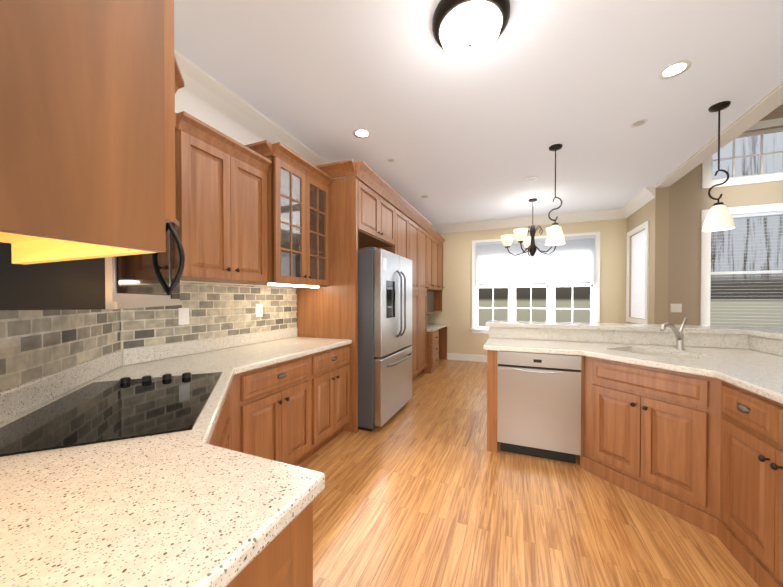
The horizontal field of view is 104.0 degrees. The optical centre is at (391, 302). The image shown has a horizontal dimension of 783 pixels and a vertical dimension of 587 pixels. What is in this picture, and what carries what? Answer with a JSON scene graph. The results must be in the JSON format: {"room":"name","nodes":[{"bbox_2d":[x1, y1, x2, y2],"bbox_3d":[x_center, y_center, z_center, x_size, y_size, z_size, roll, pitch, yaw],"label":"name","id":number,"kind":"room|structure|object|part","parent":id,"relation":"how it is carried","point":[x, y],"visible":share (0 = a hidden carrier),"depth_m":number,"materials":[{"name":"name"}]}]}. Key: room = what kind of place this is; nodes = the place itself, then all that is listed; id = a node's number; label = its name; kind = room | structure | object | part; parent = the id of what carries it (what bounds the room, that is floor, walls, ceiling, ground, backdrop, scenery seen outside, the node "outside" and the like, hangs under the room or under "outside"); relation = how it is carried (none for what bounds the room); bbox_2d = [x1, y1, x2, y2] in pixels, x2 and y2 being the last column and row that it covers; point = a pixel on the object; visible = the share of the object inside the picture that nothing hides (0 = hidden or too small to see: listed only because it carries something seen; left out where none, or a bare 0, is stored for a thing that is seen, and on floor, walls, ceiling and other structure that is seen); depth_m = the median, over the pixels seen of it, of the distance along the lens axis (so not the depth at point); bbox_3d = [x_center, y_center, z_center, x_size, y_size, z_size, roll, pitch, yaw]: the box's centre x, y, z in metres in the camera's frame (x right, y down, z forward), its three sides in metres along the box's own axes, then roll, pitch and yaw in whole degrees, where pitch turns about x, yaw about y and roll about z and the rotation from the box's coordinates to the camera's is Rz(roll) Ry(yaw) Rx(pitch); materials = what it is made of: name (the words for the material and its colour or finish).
{"room":"kitchen","nodes":[
{"label":"kitchen","id":0,"kind":"room"},
{"bbox_2d":[4,83,782,389],"bbox_3d":[3.183,-1.008,1.423,9.450,4.600,8.550,0,1,22],"label":"wall","id":1,"kind":"structure","parent":0,"point":[671,214],"depth_m":4.36,"materials":[{"name":"beige paint"}]},
{"bbox_2d":[0,0,183,251],"bbox_3d":[-0.650,-0.638,0.443,0.480,1.021,0.347,0,1,22],"label":"upper cabinet","id":2,"kind":"object","parent":1,"relation":"attached to","point":[89,89],"depth_m":0.41,"materials":[{"name":"brown wood"}]},
{"bbox_2d":[0,219,184,309],"bbox_3d":[-1.067,-0.194,1.134,0.445,0.418,0.760,0,1,-23],"label":"microwave","id":3,"kind":"object","parent":2,"relation":"attached to","point":[136,281],"visible":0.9,"depth_m":0.83,"materials":[{"name":"black plastic"}]},
{"bbox_2d":[0,282,296,390],"bbox_3d":[-0.690,-0.066,1.699,1.762,0.679,2.635,0,1,22],"label":"tile backsplash","id":4,"kind":"structure","parent":1,"relation":"attached to","point":[34,344],"depth_m":1.82,"materials":[{"name":"beige tile"}]},
{"bbox_2d":[178,308,188,324],"bbox_3d":[-1.450,0.095,2.137,0.008,0.116,0.072,0,1,22],"label":"electrical outlet","id":5,"kind":"object","parent":4,"relation":"attached to","point":[183,316],"visible":1,"depth_m":2.13,"materials":[{"name":"white plastic"}]},
{"bbox_2d":[256,304,262,316],"bbox_3d":[-1.195,0.069,2.767,0.008,0.116,0.072,0,1,22],"label":"electrical outlet","id":6,"kind":"object","parent":4,"relation":"attached to","point":[259,310],"visible":1,"depth_m":2.77,"materials":[{"name":"white plastic"}]},
{"bbox_2d":[175,111,270,284],"bbox_3d":[-1.263,-0.630,2.160,0.350,0.950,0.678,0,1,22],"label":"upper cabinet","id":7,"kind":"object","parent":1,"relation":"attached to","point":[256,213],"depth_m":2.03,"materials":[{"name":"brown wood"}]},
{"bbox_2d":[329,175,395,250],"bbox_3d":[-0.476,-0.989,3.615,0.716,0.520,1.008,0,1,22],"label":"upper cabinet","id":8,"kind":"object","parent":1,"relation":"attached to","point":[369,206],"depth_m":3.08,"materials":[{"name":"brown wood"}]},
{"bbox_2d":[426,227,433,290],"bbox_3d":[0.388,-0.811,5.781,0.697,1.120,0.525,0,1,22],"label":"upper cabinet","id":9,"kind":"object","parent":1,"relation":"attached to","point":[430,234],"depth_m":5.69,"materials":[{"name":"brown wood"}]},
{"bbox_2d":[426,291,433,313],"bbox_3d":[0.411,-0.016,5.872,0.677,0.393,0.697,0,1,22],"label":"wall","id":10,"kind":"structure","parent":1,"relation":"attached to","point":[430,294],"depth_m":5.85,"materials":[{"name":"beige paint"}]},
{"bbox_2d":[434,231,437,290],"bbox_3d":[0.550,-0.815,6.183,0.697,1.120,0.586,0,1,22],"label":"upper cabinet","id":11,"kind":"object","parent":1,"relation":"attached to","point":[435,240],"depth_m":6.05,"materials":[{"name":"brown wood"}]},
{"bbox_2d":[438,235,444,290],"bbox_3d":[0.713,-0.819,6.585,0.697,1.120,0.525,0,1,22],"label":"upper cabinet","id":12,"kind":"object","parent":1,"relation":"attached to","point":[440,241],"depth_m":6.45,"materials":[{"name":"brown wood"}]},
{"bbox_2d":[447,353,486,361],"bbox_3d":[2.597,1.175,6.120,3.440,0.139,0.019,0,1,22],"label":"baseboard","id":13,"kind":"structure","parent":1,"relation":"attached to","point":[468,357],"depth_m":6.50,"materials":[{"name":"white wood"}]},
{"bbox_2d":[174,49,782,233],"bbox_3d":[0.868,-1.307,2.356,4.156,0.660,8.250,0,1,22],"label":"crown molding","id":14,"kind":"structure","parent":1,"relation":"attached to","point":[205,97],"depth_m":2.70,"materials":[{"name":"white"}]},
{"bbox_2d":[470,232,599,333],"bbox_3d":[2.766,-0.329,6.056,2.330,1.950,0.165,0,1,22],"label":"window","id":15,"kind":"structure","parent":1,"relation":"in","point":[575,257],"depth_m":5.97,"materials":[{"name":"white"}]},
{"bbox_2d":[626,221,648,323],"bbox_3d":[4.031,-0.443,4.953,0.120,1.560,0.920,0,1,22],"label":"nook window","id":16,"kind":"structure","parent":1,"relation":"in","point":[640,277],"depth_m":4.97,"materials":[{"name":"white"}]},
{"bbox_2d":[671,304,681,311],"bbox_3d":[3.964,0.074,4.259,0.120,0.120,0.006,0,1,22],"label":"switch plate","id":17,"kind":"object","parent":1,"relation":"attached to","point":[676,307],"visible":1,"depth_m":4.25,"materials":[{"name":"white plastic"}]},
{"bbox_2d":[700,118,782,327],"bbox_3d":[4.674,-0.933,3.992,1.030,2.780,0.150,0,1,22],"label":"room window","id":18,"kind":"structure","parent":1,"relation":"in","point":[708,181],"depth_m":4.02,"materials":[{"name":"white wood"}]},
{"bbox_2d":[174,0,782,225],"bbox_3d":[3.183,-2.517,1.408,9.450,1.780,8.550,0,1,22],"label":"ceiling","id":19,"kind":"structure","parent":0,"point":[464,140],"depth_m":2.31,"materials":[{"name":"white paint"}]},
{"bbox_2d":[353,128,370,138],"bbox_3d":[-0.285,-1.638,2.964,0.170,0.006,0.170,0,1,22],"label":"recessed light","id":20,"kind":"object","parent":19,"relation":"in","point":[362,133],"visible":1,"depth_m":2.97,"materials":[{"name":"white"}]},
{"bbox_2d":[432,0,509,57],"bbox_3d":[0.451,-1.550,1.756,0.430,0.159,0.430,0,1,22],"label":"flush ceiling light","id":21,"kind":"object","parent":19,"relation":"attached to","point":[466,28],"visible":0.98,"depth_m":1.68,"materials":[{"name":"white glass"}]},
{"bbox_2d":[501,198,557,256],"bbox_3d":[2.274,-1.198,4.967,0.945,0.929,0.940,0,1,22],"label":"chandelier","id":22,"kind":"object","parent":19,"relation":"hanging from","point":[520,234],"visible":0.77,"depth_m":4.92,"materials":[{"name":"white glass"}]},
{"bbox_2d":[524,176,537,181],"bbox_3d":[1.861,-1.649,4.082,0.170,0.006,0.170,0,1,22],"label":"recessed light","id":23,"kind":"object","parent":19,"relation":"in","point":[531,178],"visible":1,"depth_m":4.08,"materials":[{"name":"white"}]},
{"bbox_2d":[545,144,564,245],"bbox_3d":[1.731,-1.133,3.233,0.194,1.024,0.194,0,1,22],"label":"pendant light","id":24,"kind":"object","parent":19,"relation":"hanging from","point":[555,236],"visible":1,"depth_m":3.20,"materials":[{"name":"brown metal"}]},
{"bbox_2d":[630,119,646,126],"bbox_3d":[2.255,-1.637,2.790,0.120,0.006,0.120,0,1,22],"label":"recessed light","id":25,"kind":"object","parent":19,"relation":"in","point":[640,122],"visible":1,"depth_m":2.79,"materials":[{"name":"white"}]},
{"bbox_2d":[658,60,690,78],"bbox_3d":[1.984,-1.630,2.144,0.170,0.006,0.170,0,1,22],"label":"recessed light","id":26,"kind":"object","parent":19,"relation":"in","point":[675,69],"visible":1,"depth_m":2.14,"materials":[{"name":"white"}]},
{"bbox_2d":[702,101,734,231],"bbox_3d":[2.728,-1.126,2.550,0.194,1.024,0.194,0,1,22],"label":"pendant light","id":27,"kind":"object","parent":19,"relation":"hanging from","point":[719,217],"visible":1,"depth_m":2.53,"materials":[{"name":"brown metal"}]},
{"bbox_2d":[297,359,758,586],"bbox_3d":[3.183,1.322,1.446,9.450,0.060,8.550,0,1,22],"label":"floor","id":28,"kind":"structure","parent":0,"point":[424,487],"depth_m":1.83,"materials":[{"name":"brown wood"}]},
{"bbox_2d":[226,501,312,586],"bbox_3d":[-0.449,0.864,0.511,0.402,0.876,0.596,0,1,22],"label":"base cabinet","id":29,"kind":"object","parent":28,"relation":"on","point":[287,561],"depth_m":0.59,"materials":[{"name":"brown wood"}]},
{"bbox_2d":[209,372,349,465],"bbox_3d":[-1.106,0.858,1.136,1.420,0.876,1.263,0,1,22],"label":"base cabinet","id":30,"kind":"object","parent":28,"relation":"on","point":[295,412],"depth_m":2.11,"materials":[{"name":"brown wood"}]},
{"bbox_2d":[0,327,351,586],"bbox_3d":[-0.690,0.344,1.703,1.762,0.139,2.635,0,1,22],"label":"countertop","id":31,"kind":"structure","parent":30,"relation":"on","point":[193,507],"depth_m":0.62,"materials":[{"name":"stone"}]},
{"bbox_2d":[0,372,221,456],"bbox_3d":[-0.993,0.364,1.170,0.530,0.031,0.770,0,1,-23],"label":"cooktop","id":32,"kind":"object","parent":31,"relation":"in","point":[120,409],"visible":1,"depth_m":1.02,"materials":[{"name":"black glass"}]},
{"bbox_2d":[245,353,316,383],"bbox_3d":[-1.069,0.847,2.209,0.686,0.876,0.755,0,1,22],"label":"drawer","id":33,"kind":"object","parent":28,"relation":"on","point":[305,367],"depth_m":2.23,"materials":[{"name":"brown wood"}]},
{"bbox_2d":[317,344,349,387],"bbox_3d":[-0.811,0.841,2.845,0.686,0.876,0.618,0,1,22],"label":"base cabinet","id":34,"kind":"object","parent":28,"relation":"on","point":[333,367],"depth_m":2.74,"materials":[{"name":"brown wood"}]},
{"bbox_2d":[344,207,419,394],"bbox_3d":[-0.080,0.001,4.603,0.716,2.520,1.101,0,1,22],"label":"tall cabinet","id":35,"kind":"object","parent":28,"relation":"on","point":[407,229],"depth_m":4.07,"materials":[{"name":"brown wood"}]},
{"bbox_2d":[358,247,411,430],"bbox_3d":[-0.294,0.359,3.554,0.936,1.825,0.970,0,1,22],"label":"refrigerator","id":36,"kind":"object","parent":28,"relation":"on","point":[384,393],"depth_m":3.04,"materials":[{"name":"grey metal"}]},
{"bbox_3d":[0.093,0.099,3.351,0.069,1.091,0.808,0,1,22],"label":"refrigerator handle","id":37,"kind":"part","parent":36,"relation":"part of","materials":[{"name":"silver metal"}]},
{"bbox_2d":[420,227,427,373],"bbox_3d":[0.189,-0.006,5.269,0.716,2.520,0.581,0,1,22],"label":"tall cabinet","id":38,"kind":"object","parent":28,"relation":"on","point":[423,234],"depth_m":5.19,"materials":[{"name":"brown wood"}]},
{"bbox_2d":[422,323,448,373],"bbox_3d":[0.617,0.855,6.172,0.840,0.780,1.392,0,1,22],"label":"desk","id":39,"kind":"object","parent":28,"relation":"on","point":[436,342],"visible":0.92,"depth_m":5.68,"materials":[{"name":"wood"}]},
{"bbox_2d":[497,351,580,463],"bbox_3d":[1.280,0.844,2.723,0.608,0.872,0.582,0,1,22],"label":"dishwasher","id":40,"kind":"object","parent":28,"relation":"on","point":[539,406],"visible":0.9,"depth_m":2.47,"materials":[{"name":"grey metal"}]},
{"bbox_2d":[486,320,782,355],"bbox_3d":[1.644,0.755,1.648,2.380,1.070,3.080,0,1,22],"label":"raised bar","id":41,"kind":"object","parent":28,"relation":"on","point":[768,340],"visible":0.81,"depth_m":2.68,"materials":[{"name":"beige stone"}]},
{"bbox_2d":[579,356,706,531],"bbox_3d":[1.657,0.849,2.029,0.569,0.876,0.534,0,1,22],"label":"base cabinet","id":42,"kind":"object","parent":28,"relation":"on","point":[704,453],"depth_m":1.97,"materials":[{"name":"brown wood"}]},
{"bbox_2d":[707,377,782,586],"bbox_3d":[1.932,0.857,1.193,0.684,0.876,0.810,0,1,22],"label":"base cabinet","id":43,"kind":"object","parent":28,"relation":"on","point":[745,427],"depth_m":1.46,"materials":[{"name":"brown wood"}]},
{"bbox_2d":[483,338,782,403],"bbox_3d":[1.409,0.396,1.533,1.969,0.039,2.699,0,1,22],"label":"countertop","id":44,"kind":"structure","parent":43,"relation":"on","point":[758,373],"depth_m":2.07,"materials":[{"name":"stone"}]},
{"bbox_2d":[624,350,694,359],"bbox_3d":[1.978,0.513,2.287,0.434,0.206,0.574,0,1,-25],"label":"sink","id":45,"kind":"object","parent":44,"relation":"in","point":[661,355],"depth_m":2.42,"materials":[{"name":"beige"}]},
{"bbox_2d":[660,317,686,349],"bbox_3d":[2.193,0.243,2.375,0.254,0.250,0.254,0,1,22],"label":"faucet","id":46,"kind":"object","parent":44,"relation":"on","point":[679,336],"visible":1,"depth_m":2.39,"materials":[{"name":"silver metal"}]},
{"label":"outside","id":47,"kind":"structure","parent":0,"visible":0},
{"bbox_2d":[479,132,782,327],"bbox_3d":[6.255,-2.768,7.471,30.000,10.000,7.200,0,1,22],"label":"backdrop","id":48,"kind":"structure","parent":47,"point":[750,145],"depth_m":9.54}
]}

